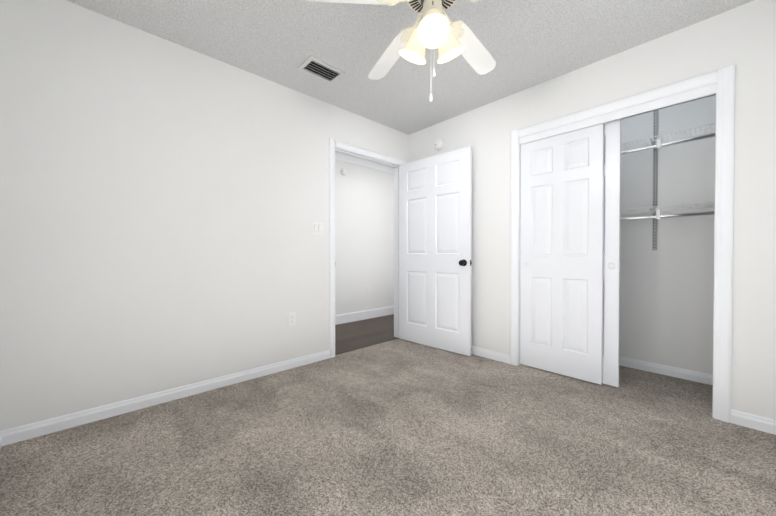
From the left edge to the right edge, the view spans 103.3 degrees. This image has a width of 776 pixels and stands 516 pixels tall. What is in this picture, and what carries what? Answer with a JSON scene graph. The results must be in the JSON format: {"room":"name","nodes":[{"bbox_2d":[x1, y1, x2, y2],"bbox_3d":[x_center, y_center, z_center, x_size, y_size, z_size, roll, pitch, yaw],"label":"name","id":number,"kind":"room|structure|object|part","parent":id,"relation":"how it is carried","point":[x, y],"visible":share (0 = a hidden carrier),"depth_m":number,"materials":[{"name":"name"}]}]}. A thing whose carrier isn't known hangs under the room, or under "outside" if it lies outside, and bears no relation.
{"room":"empty bedroom","nodes":[
{"label":"empty bedroom","id":0,"kind":"room"},
{"bbox_2d":[0,0,408,430],"bbox_3d":[-0.928,-0.254,2.690,3.353,2.440,0.120,-1,1,-43],"label":"wall","id":1,"kind":"structure","parent":0,"point":[164,204],"depth_m":1.99,"materials":[{"name":"paint"}]},
{"bbox_2d":[0,350,329,445],"bbox_3d":[-1.288,0.931,2.272,2.000,0.078,0.013,-1,1,-43],"label":"baseboard","id":2,"kind":"structure","parent":1,"relation":"attached to","point":[34,429],"depth_m":1.98,"materials":[{"name":"paint"}]},
{"bbox_2d":[288,312,295,325],"bbox_3d":[-0.842,0.536,2.692,0.070,0.115,0.007,-1,1,-43],"label":"outlet","id":3,"kind":"object","parent":1,"relation":"attached to","point":[292,319],"visible":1,"depth_m":2.69,"materials":[{"name":"plastic"}]},
{"bbox_2d":[312,222,322,234],"bbox_3d":[-0.652,-0.276,2.859,0.116,0.116,0.011,-1,1,-43],"label":"switch plate","id":4,"kind":"object","parent":1,"relation":"attached to","point":[317,228],"visible":1,"depth_m":2.86,"materials":[{"name":"plastic"}]},
{"bbox_2d":[329,139,405,357],"bbox_3d":[-0.216,-0.094,3.349,1.050,2.105,0.138,-1,1,-43],"label":"door frame","id":5,"kind":"structure","parent":1,"relation":"attached to","point":[333,143],"depth_m":3.14,"materials":[{"name":"paint"}]},
{"bbox_2d":[399,146,471,355],"bbox_3d":[0.487,-0.066,3.309,0.167,2.030,0.932,-1,1,-43],"label":"bedroom door","id":6,"kind":"structure","parent":5,"relation":"attached to","point":[435,230],"depth_m":3.23,"materials":[{"name":"paint"}]},
{"bbox_2d":[335,159,393,314],"bbox_3d":[-1.395,-0.266,3.834,5.440,2.440,0.120,-1,1,-43],"label":"wall","id":7,"kind":"structure","parent":0,"point":[364,228],"depth_m":4.71,"materials":[{"name":"paint"}]},
{"bbox_2d":[340,168,346,175],"bbox_3d":[-0.637,-1.242,4.426,0.100,0.100,0.041,-1,1,-43],"label":"smoke detector","id":8,"kind":"object","parent":7,"relation":"attached to","point":[343,172],"visible":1,"depth_m":4.41,"materials":[{"name":"plastic"}]},
{"bbox_2d":[335,306,393,324],"bbox_3d":[-1.349,0.887,3.797,5.200,0.135,0.014,-1,1,-43],"label":"baseboard","id":9,"kind":"structure","parent":7,"relation":"attached to","point":[357,316],"depth_m":4.70,"materials":[{"name":"paint"}]},
{"bbox_2d":[335,152,393,173],"bbox_3d":[-1.328,-1.440,3.752,5.200,0.090,0.075,-1,1,-43],"label":"crown molding","id":10,"kind":"structure","parent":7,"relation":"attached to","point":[353,160],"depth_m":4.66,"materials":[{"name":"paint"}]},
{"bbox_2d":[0,338,775,515],"bbox_3d":[0.519,1.001,1.664,4.040,0.050,3.465,-1,1,-43],"label":"floor carpet","id":11,"kind":"object","parent":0,"point":[398,427],"visible":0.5,"depth_m":1.56,"materials":[{"name":"beige carpet"}]},
{"bbox_2d":[66,0,753,134],"bbox_3d":[0.171,-1.519,2.155,5.440,0.100,4.694,-1,1,-43],"label":"ceiling","id":12,"kind":"structure","parent":0,"point":[527,44],"depth_m":2.05,"materials":[{"name":"white paint"}]},
{"bbox_2d":[297,56,344,83],"bbox_3d":[-0.519,-1.464,2.406,0.305,0.015,0.205,-1,1,-43],"label":"ceiling vent","id":13,"kind":"object","parent":12,"relation":"in","point":[319,69],"visible":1,"depth_m":2.39,"materials":[{"name":"metal"}]},
{"bbox_2d":[306,0,495,101],"bbox_3d":[0.227,-1.090,1.460,1.140,0.744,1.172,-1,1,-43],"label":"ceiling fan","id":14,"kind":"object","parent":12,"relation":"hanging from","point":[435,27],"visible":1,"depth_m":1.50,"materials":[{"name":"white glass"}]},
{"bbox_3d":[0.203,-1.017,1.443,0.314,0.150,0.310,-1,1,-43],"label":"lamp shade","id":15,"kind":"part","parent":14,"relation":"part of","materials":[{"name":"white glass"}]},
{"bbox_2d":[409,0,775,419],"bbox_3d":[1.462,-0.253,2.507,0.120,2.440,3.420,-1,1,-43],"label":"wall","id":16,"kind":"structure","parent":0,"point":[748,40],"depth_m":1.92,"materials":[{"name":"paint"}]},
{"bbox_2d":[434,138,444,150],"bbox_3d":[0.554,-1.241,3.346,0.041,0.130,0.130,-1,1,-43],"label":"smoke detector","id":17,"kind":"object","parent":16,"relation":"attached to","point":[439,144],"visible":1,"depth_m":3.33,"materials":[{"name":"plastic"}]},
{"bbox_2d":[471,346,508,363],"bbox_3d":[0.676,0.921,3.259,0.013,0.078,1.265,-1,1,-43],"label":"baseboard","id":18,"kind":"structure","parent":16,"relation":"attached to","point":[492,355],"depth_m":2.93,"materials":[{"name":"paint"}]},
{"bbox_2d":[520,123,603,384],"bbox_3d":[1.411,-0.037,2.542,0.040,1.985,0.615,-1,1,-43],"label":"closet door","id":19,"kind":"structure","parent":16,"relation":"in","point":[561,255],"depth_m":2.50,"materials":[{"name":"paint"}]},
{"bbox_2d":[602,119,620,386],"bbox_3d":[1.506,-0.037,2.499,0.040,1.985,0.615,-1,1,-43],"label":"closet door","id":20,"kind":"structure","parent":16,"relation":"in","point":[611,246],"depth_m":2.30,"materials":[{"name":"paint"}]},
{"bbox_2d":[509,65,734,422],"bbox_3d":[1.618,-0.056,2.343,0.122,2.050,1.235,-1,1,-43],"label":"door frame","id":21,"kind":"structure","parent":16,"relation":"attached to","point":[709,90],"depth_m":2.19,"materials":[{"name":"paint"}]},
{"bbox_2d":[731,409,775,434],"bbox_3d":[2.267,0.938,1.566,0.013,0.078,0.690,-1,1,-43],"label":"baseboard","id":22,"kind":"structure","parent":16,"relation":"attached to","point":[756,422],"depth_m":1.75,"materials":[{"name":"paint"}]},
{"bbox_2d":[619,95,715,373],"bbox_3d":[2.127,-0.256,2.803,0.120,2.440,2.340,-1,1,-43],"label":"wall","id":23,"kind":"structure","parent":0,"point":[666,301],"depth_m":2.52,"materials":[{"name":"paint"}]},
{"bbox_2d":[619,356,712,384],"bbox_3d":[2.079,0.926,2.769,0.013,0.078,2.100,-1,1,-43],"label":"baseboard","id":24,"kind":"structure","parent":23,"relation":"attached to","point":[696,376],"depth_m":2.52,"materials":[{"name":"paint"}]},
{"bbox_2d":[620,110,715,250],"bbox_3d":[1.970,-0.659,2.650,0.313,1.190,2.095,-1,1,-43],"label":"shelf unit","id":25,"kind":"object","parent":23,"relation":"attached to","point":[656,142],"visible":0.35,"depth_m":2.42,"materials":[{"name":"silver metal"}]},
{"label":"outside","id":26,"kind":"structure","parent":0,"visible":0},
{"bbox_2d":[335,314,395,352],"bbox_3d":[-1.015,0.983,3.443,5.440,0.050,1.229,-1,1,-43],"label":"floor","id":27,"kind":"structure","parent":26,"point":[354,334],"depth_m":3.93,"materials":[{"name":"wood"}]}
]}

